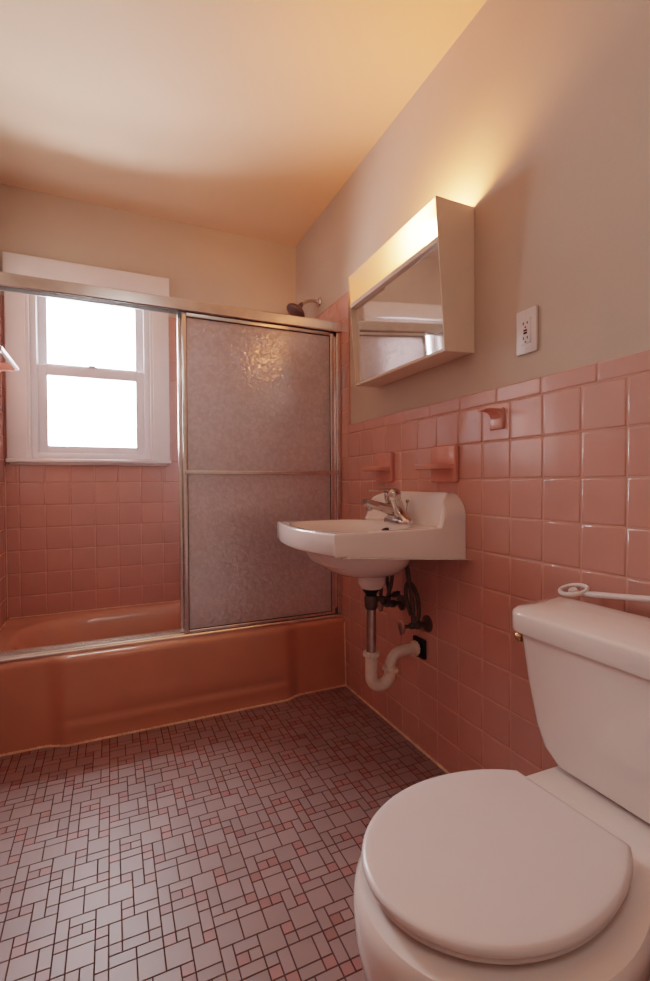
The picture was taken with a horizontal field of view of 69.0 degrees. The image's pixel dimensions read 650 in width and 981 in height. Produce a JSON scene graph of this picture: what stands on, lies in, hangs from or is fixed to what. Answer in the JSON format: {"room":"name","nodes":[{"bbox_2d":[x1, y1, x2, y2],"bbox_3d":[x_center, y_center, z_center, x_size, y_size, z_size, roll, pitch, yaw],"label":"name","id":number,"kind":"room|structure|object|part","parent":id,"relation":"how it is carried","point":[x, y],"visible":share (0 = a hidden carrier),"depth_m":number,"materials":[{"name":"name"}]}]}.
{"room":"bathroom","nodes":[
{"label":"bathroom","id":0,"kind":"room"},
{"bbox_2d":[0,184,295,597],"bbox_3d":[-0.867,-0.256,2.580,1.478,2.486,0.130,-1,1,-24],"label":"wall","id":1,"kind":"structure","parent":0,"point":[202,264],"depth_m":2.48,"materials":[{"name":"paint"}]},
{"bbox_2d":[4,466,7,616],"bbox_3d":[-1.496,0.242,2.219,0.005,0.710,0.005,-1,1,-24],"label":"trim","id":2,"kind":"structure","parent":1,"relation":"attached to","point":[4,466],"depth_m":2.22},
{"bbox_2d":[2,251,170,465],"bbox_3d":[-1.180,-0.619,2.404,0.737,0.985,0.175,-1,1,-24],"label":"window","id":3,"kind":"structure","parent":1,"relation":"in","point":[26,337],"depth_m":2.33,"materials":[{"name":"white paint"}]},
{"bbox_3d":[-1.160,-0.141,2.373,0.733,0.029,0.090,-1,1,-24],"label":"sill","id":4,"kind":"part","parent":3,"relation":"part of","materials":[{"name":"white paint"}]},
{"bbox_3d":[-1.191,-0.589,2.428,0.543,0.864,0.123,-1,1,-24],"label":"frame","id":5,"kind":"part","parent":3,"relation":"part of","materials":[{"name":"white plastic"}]},
{"bbox_3d":[-1.197,-0.799,2.436,0.487,0.400,0.028,-1,1,-24],"label":"sash","id":6,"kind":"part","parent":3,"relation":"part of","materials":[{"name":"white plastic"}]},
{"bbox_3d":[-1.179,-0.399,2.409,0.487,0.436,0.030,-1,1,-24],"label":"sash","id":7,"kind":"part","parent":3,"relation":"part of","materials":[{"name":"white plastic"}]},
{"bbox_2d":[2,295,179,618],"bbox_3d":[-0.837,0.004,2.521,1.459,1.847,0.010,-1,1,-24],"label":"wall tiles","id":8,"kind":"structure","parent":1,"relation":"attached to","point":[80,537],"depth_m":2.37,"materials":[{"name":"pink tile"}]},
{"bbox_2d":[9,600,179,618],"bbox_3d":[-0.831,0.594,2.524,1.443,0.006,0.006,-1,1,-24],"label":"trim","id":9,"kind":"structure","parent":1,"relation":"attached to","point":[176,600],"depth_m":2.37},
{"bbox_2d":[0,686,446,980],"bbox_3d":[-0.204,0.972,1.152,1.478,0.050,3.030,-1,1,-24],"label":"floor","id":10,"kind":"structure","parent":0,"point":[224,847],"depth_m":1.27,"materials":[{"name":"tile"}]},
{"bbox_2d":[0,601,344,753],"bbox_3d":[-0.692,0.766,2.223,1.455,0.332,0.668,-1,1,-24],"label":"bathtub","id":11,"kind":"object","parent":10,"relation":"on","point":[71,698],"visible":0.78,"depth_m":1.93,"materials":[{"name":"pink ceramic"}]},
{"bbox_2d":[0,685,344,756],"bbox_3d":[-0.558,0.935,1.933,1.449,0.014,0.043,-1,1,-24],"label":"trim","id":12,"kind":"structure","parent":11,"relation":"attached to","point":[300,694],"depth_m":1.88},
{"bbox_2d":[353,597,649,980],"bbox_3d":[0.362,0.600,0.770,0.686,0.698,0.512,-1,1,-24],"label":"toilet","id":13,"kind":"object","parent":10,"relation":"on","point":[483,874],"visible":1,"depth_m":0.72,"materials":[{"name":"white ceramic"}]},
{"bbox_3d":[0.243,0.555,0.722,0.384,0.012,0.320,-1,1,-24],"label":"seat","id":14,"kind":"part","parent":13,"relation":"part of","materials":[{"name":"white plastic"}]},
{"bbox_3d":[0.243,0.542,0.722,0.392,0.014,0.328,-1,1,-24],"label":"lid","id":15,"kind":"part","parent":13,"relation":"part of","materials":[{"name":"white plastic"}]},
{"bbox_3d":[0.431,0.322,1.046,0.023,0.023,0.018,-1,1,-30],"label":"flush lever","id":16,"kind":"part","parent":13,"relation":"part of","materials":[{"name":"gold metal"}]},
{"bbox_3d":[0.581,0.277,0.864,0.191,0.058,0.512,-1,1,-24],"label":"tank lid","id":17,"kind":"part","parent":13,"relation":"part of","materials":[{"name":"white ceramic"}]},
{"bbox_3d":[0.584,0.430,0.868,0.171,0.248,0.449,-1,1,-24],"label":"tank","id":18,"kind":"part","parent":13,"relation":"part of","materials":[{"name":"white ceramic"}]},
{"bbox_2d":[558,583,649,601],"bbox_3d":[0.643,0.209,0.905,0.046,0.067,0.449,-1,1,-24],"label":"wand","id":19,"kind":"object","parent":13,"relation":"on","point":[573,591],"visible":1,"depth_m":1.02,"materials":[{"name":"white plastic"}]},
{"bbox_3d":[0.657,0.207,0.877,0.022,0.061,0.387,-1,1,-24],"label":"handle","id":20,"kind":"part","parent":19,"relation":"part of","materials":[{"name":"white plastic"}]},
{"bbox_2d":[0,0,486,246],"bbox_3d":[-0.221,-1.449,1.116,1.478,0.060,3.040,-1,1,-24],"label":"ceiling","id":21,"kind":"structure","parent":0,"point":[248,118],"depth_m":1.71,"materials":[{"name":"paint"}]},
{"bbox_2d":[296,0,649,423],"bbox_3d":[0.499,-0.246,1.476,0.100,2.486,3.270,-1,1,-24],"label":"wall","id":22,"kind":"structure","parent":0,"point":[535,119],"depth_m":1.26,"materials":[{"name":"paint"}]},
{"bbox_2d":[0,272,342,662],"bbox_3d":[-0.594,-0.089,1.981,1.457,1.400,0.068,-1,1,-24],"label":"shower door frame","id":23,"kind":"object","parent":22,"relation":"attached to","point":[9,282],"visible":0.94,"depth_m":1.93,"materials":[{"name":"metal"}]},
{"bbox_3d":[-0.597,-0.764,1.968,1.457,0.049,0.064,-1,1,-24],"label":"header rail","id":24,"kind":"part","parent":23,"relation":"part of","materials":[{"name":"metal"}]},
{"bbox_2d":[177,310,184,631],"bbox_3d":[-0.298,-0.084,2.131,0.696,1.356,0.018,-1,1,-24],"label":"sliding shower door","id":25,"kind":"structure","parent":22,"relation":"attached to","point":[179,357],"depth_m":1.98,"materials":[{"name":"metal"}]},
{"bbox_2d":[181,311,337,632],"bbox_3d":[-0.267,-0.084,2.103,0.700,1.356,0.046,-1,1,-24],"label":"sliding shower door","id":26,"kind":"structure","parent":22,"relation":"attached to","point":[258,397],"depth_m":2.09,"materials":[{"name":"glass"}]},
{"bbox_2d":[286,297,321,316],"bbox_3d":[-0.111,-0.952,2.458,0.182,0.132,0.108,-1,1,-24],"label":"shower head","id":27,"kind":"object","parent":22,"relation":"attached to","point":[294,309],"visible":0.97,"depth_m":2.44},
{"bbox_3d":[-0.081,-0.979,2.471,0.107,0.048,0.016,-1,1,-24],"label":"shower arm","id":28,"kind":"part","parent":27,"relation":"part of","materials":[{"name":"silver metal"}]},
{"bbox_2d":[344,622,346,684],"bbox_3d":[0.097,0.774,2.248,0.009,0.296,0.019,-1,1,-24],"label":"trim","id":29,"kind":"structure","parent":22,"relation":"attached to","point":[344,622],"depth_m":2.25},
{"bbox_2d":[345,684,449,773],"bbox_3d":[0.590,0.941,1.163,0.014,0.014,2.375,-1,1,-24],"label":"trim","id":30,"kind":"structure","parent":22,"relation":"attached to","point":[346,685],"depth_m":1.82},
{"bbox_2d":[348,195,474,386],"bbox_3d":[0.274,-0.639,1.660,0.145,0.446,0.558,-1,1,-24],"label":"medicine cabinet","id":31,"kind":"object","parent":22,"relation":"attached to","point":[412,302],"visible":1,"depth_m":1.50,"materials":[{"name":"beige metal"}]},
{"bbox_3d":[0.181,-0.578,1.783,0.020,0.302,0.250,-1,1,-24],"label":"mirror door","id":32,"kind":"part","parent":31,"relation":"part of","materials":[{"name":"silver metal"}]},
{"bbox_2d":[349,198,436,303],"bbox_3d":[0.253,-0.799,1.649,0.096,0.121,0.549,-1,1,-24],"label":"light","id":33,"kind":"object","parent":31,"relation":"attached to","point":[417,239],"depth_m":1.57,"materials":[{"name":"white plastic"}]},
{"bbox_3d":[0.286,-0.577,1.537,0.020,0.307,0.314,-1,1,-24],"label":"mirror door","id":34,"kind":"part","parent":31,"relation":"part of","materials":[{"name":"silver metal"}]},
{"bbox_2d":[315,291,649,775],"bbox_3d":[0.459,0.014,1.439,0.010,1.847,3.030,-1,1,-24],"label":"wall tiles","id":35,"kind":"structure","parent":22,"relation":"attached to","point":[555,497],"depth_m":1.34,"materials":[{"name":"pink tile"}]},
{"bbox_2d":[278,488,468,590],"bbox_3d":[0.118,0.163,1.589,0.492,0.342,0.532,-1,1,-24],"label":"sink","id":36,"kind":"object","parent":35,"relation":"attached to","point":[398,527],"visible":1,"depth_m":1.46,"materials":[{"name":"white ceramic"}]},
{"bbox_2d":[362,488,413,523],"bbox_3d":[0.215,0.052,1.631,0.180,0.122,0.156,-1,1,-24],"label":"faucet","id":37,"kind":"object","parent":36,"relation":"on","point":[399,509],"depth_m":1.62,"materials":[{"name":"silver metal"}]},
{"bbox_2d":[363,589,425,691],"bbox_3d":[0.229,0.512,1.666,0.233,0.356,0.108,-1,1,-24],"label":"trap","id":38,"kind":"object","parent":36,"relation":"attached to","point":[417,647],"visible":0.99,"depth_m":1.61,"materials":[{"name":"white plastic"}]},
{"bbox_2d":[363,589,378,596],"bbox_3d":[0.156,0.347,1.609,0.058,0.024,0.058,-1,1,-24],"label":"washer","id":39,"kind":"object","parent":38,"relation":"in","point":[368,593],"depth_m":1.59,"materials":[{"name":"black rubber"}]},
{"bbox_3d":[0.236,0.377,1.689,0.024,0.023,0.125,0,1,37],"label":"pivot rod","id":40,"kind":"part","parent":38,"relation":"part of","materials":[{"name":"metal"}]},
{"bbox_3d":[0.266,0.583,1.662,0.128,0.077,0.037,-1,1,-24],"label":"trap arm","id":41,"kind":"part","parent":38,"relation":"part of","materials":[{"name":"white plastic"}]},
{"bbox_2d":[361,452,393,481],"bbox_3d":[0.201,-0.092,1.874,0.101,0.116,0.118,-1,1,-24],"label":"toothbrush holder","id":42,"kind":"object","parent":35,"relation":"attached to","point":[384,462],"visible":1,"depth_m":1.85,"materials":[{"name":"pink ceramic"}]},
{"bbox_2d":[361,466,389,471],"bbox_3d":[0.193,-0.085,1.871,0.084,0.019,0.110,-1,1,-24],"label":"shelf","id":43,"kind":"object","parent":42,"relation":"attached to","point":[370,468],"depth_m":1.83,"materials":[{"name":"pink ceramic"}]},
{"bbox_3d":[0.238,-0.093,1.891,0.019,0.116,0.118,-1,1,-24],"label":"plate","id":44,"kind":"part","parent":42,"relation":"part of","materials":[{"name":"pink ceramic"}]},
{"bbox_2d":[377,575,405,611],"bbox_3d":[0.237,0.338,1.752,0.143,0.243,0.110,-1,1,-24],"label":"shutoff valve","id":45,"kind":"object","parent":35,"relation":"attached to","point":[400,602],"visible":0.53,"depth_m":1.77,"materials":[{"name":"metal"}]},
{"bbox_3d":[0.207,0.429,1.766,0.012,0.048,0.034,-1,1,-24],"label":"oval handle","id":46,"kind":"part","parent":45,"relation":"part of","materials":[{"name":"silver metal"}]},
{"bbox_2d":[398,564,432,634],"bbox_3d":[0.303,0.356,1.642,0.114,0.282,0.079,-1,1,-24],"label":"shutoff valve","id":47,"kind":"object","parent":35,"relation":"attached to","point":[426,623],"visible":0.84,"depth_m":1.64,"materials":[{"name":"metal"}]},
{"bbox_3d":[0.262,0.468,1.614,0.012,0.048,0.034,-1,1,-24],"label":"oval handle","id":48,"kind":"part","parent":47,"relation":"part of","materials":[{"name":"silver metal"}]},
{"bbox_2d":[414,445,458,481],"bbox_3d":[0.351,-0.086,1.533,0.109,0.119,0.124,-1,1,-24],"label":"soap dish","id":49,"kind":"object","parent":35,"relation":"attached to","point":[444,466],"visible":1,"depth_m":1.52,"materials":[{"name":"pink ceramic"}]},
{"bbox_2d":[414,463,453,469],"bbox_3d":[0.343,-0.076,1.529,0.092,0.018,0.116,-1,1,-24],"label":"shelf","id":50,"kind":"object","parent":49,"relation":"attached to","point":[433,466],"depth_m":1.49,"materials":[{"name":"pink ceramic"}]},
{"bbox_3d":[0.392,-0.086,1.551,0.019,0.119,0.124,-1,1,-24],"label":"plate","id":51,"kind":"part","parent":49,"relation":"part of","materials":[{"name":"pink ceramic"}]},
{"bbox_2d":[478,407,504,429],"bbox_3d":[0.466,-0.203,1.334,0.061,0.060,0.052,-1,1,-24],"label":"robe hook","id":52,"kind":"object","parent":35,"relation":"attached to","point":[497,415],"visible":1,"depth_m":1.33,"materials":[{"name":"pink ceramic"}]},
{"bbox_3d":[0.489,-0.203,1.344,0.010,0.060,0.052,-1,1,-24],"label":"plate","id":53,"kind":"part","parent":52,"relation":"part of","materials":[{"name":"pink ceramic"}]},
{"bbox_2d":[517,305,537,356],"bbox_3d":[0.535,-0.422,1.255,0.010,0.117,0.067,-1,1,-24],"label":"wall outlet","id":54,"kind":"object","parent":22,"relation":"attached to","point":[527,320],"visible":1,"depth_m":1.25,"materials":[{"name":"white plastic"}]},
{"bbox_2d":[521,317,530,345],"bbox_3d":[0.533,-0.422,1.255,0.004,0.067,0.034,-1,1,-24],"label":"receptacle","id":55,"kind":"object","parent":54,"relation":"attached to","point":[525,321],"depth_m":1.25,"materials":[{"name":"white plastic"}]},
{"bbox_3d":[-0.939,-0.226,0.825,0.101,2.486,3.270,-1,1,-24],"label":"wall","id":56,"kind":"structure","parent":0,"visible":0},
{"bbox_2d":[0,294,6,630],"bbox_3d":[-0.879,0.033,0.834,0.010,1.847,3.030,-1,1,-24],"label":"wall tiles","id":57,"kind":"structure","parent":56,"relation":"attached to","point":[3,591],"depth_m":2.16,"materials":[{"name":"pink tile"}]},
{"bbox_2d":[0,346,18,371],"bbox_3d":[-1.325,-0.536,1.917,0.088,0.060,0.375,-1,1,-24],"label":"towel bar","id":58,"kind":"object","parent":57,"relation":"attached to","point":[11,366],"visible":1,"depth_m":2.04,"materials":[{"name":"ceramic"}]},
{"bbox_3d":[-1.393,-0.538,2.058,0.080,0.060,0.060,-1,1,-24],"label":"post","id":59,"kind":"part","parent":58,"relation":"part of","materials":[{"name":"pink ceramic"}]}
]}

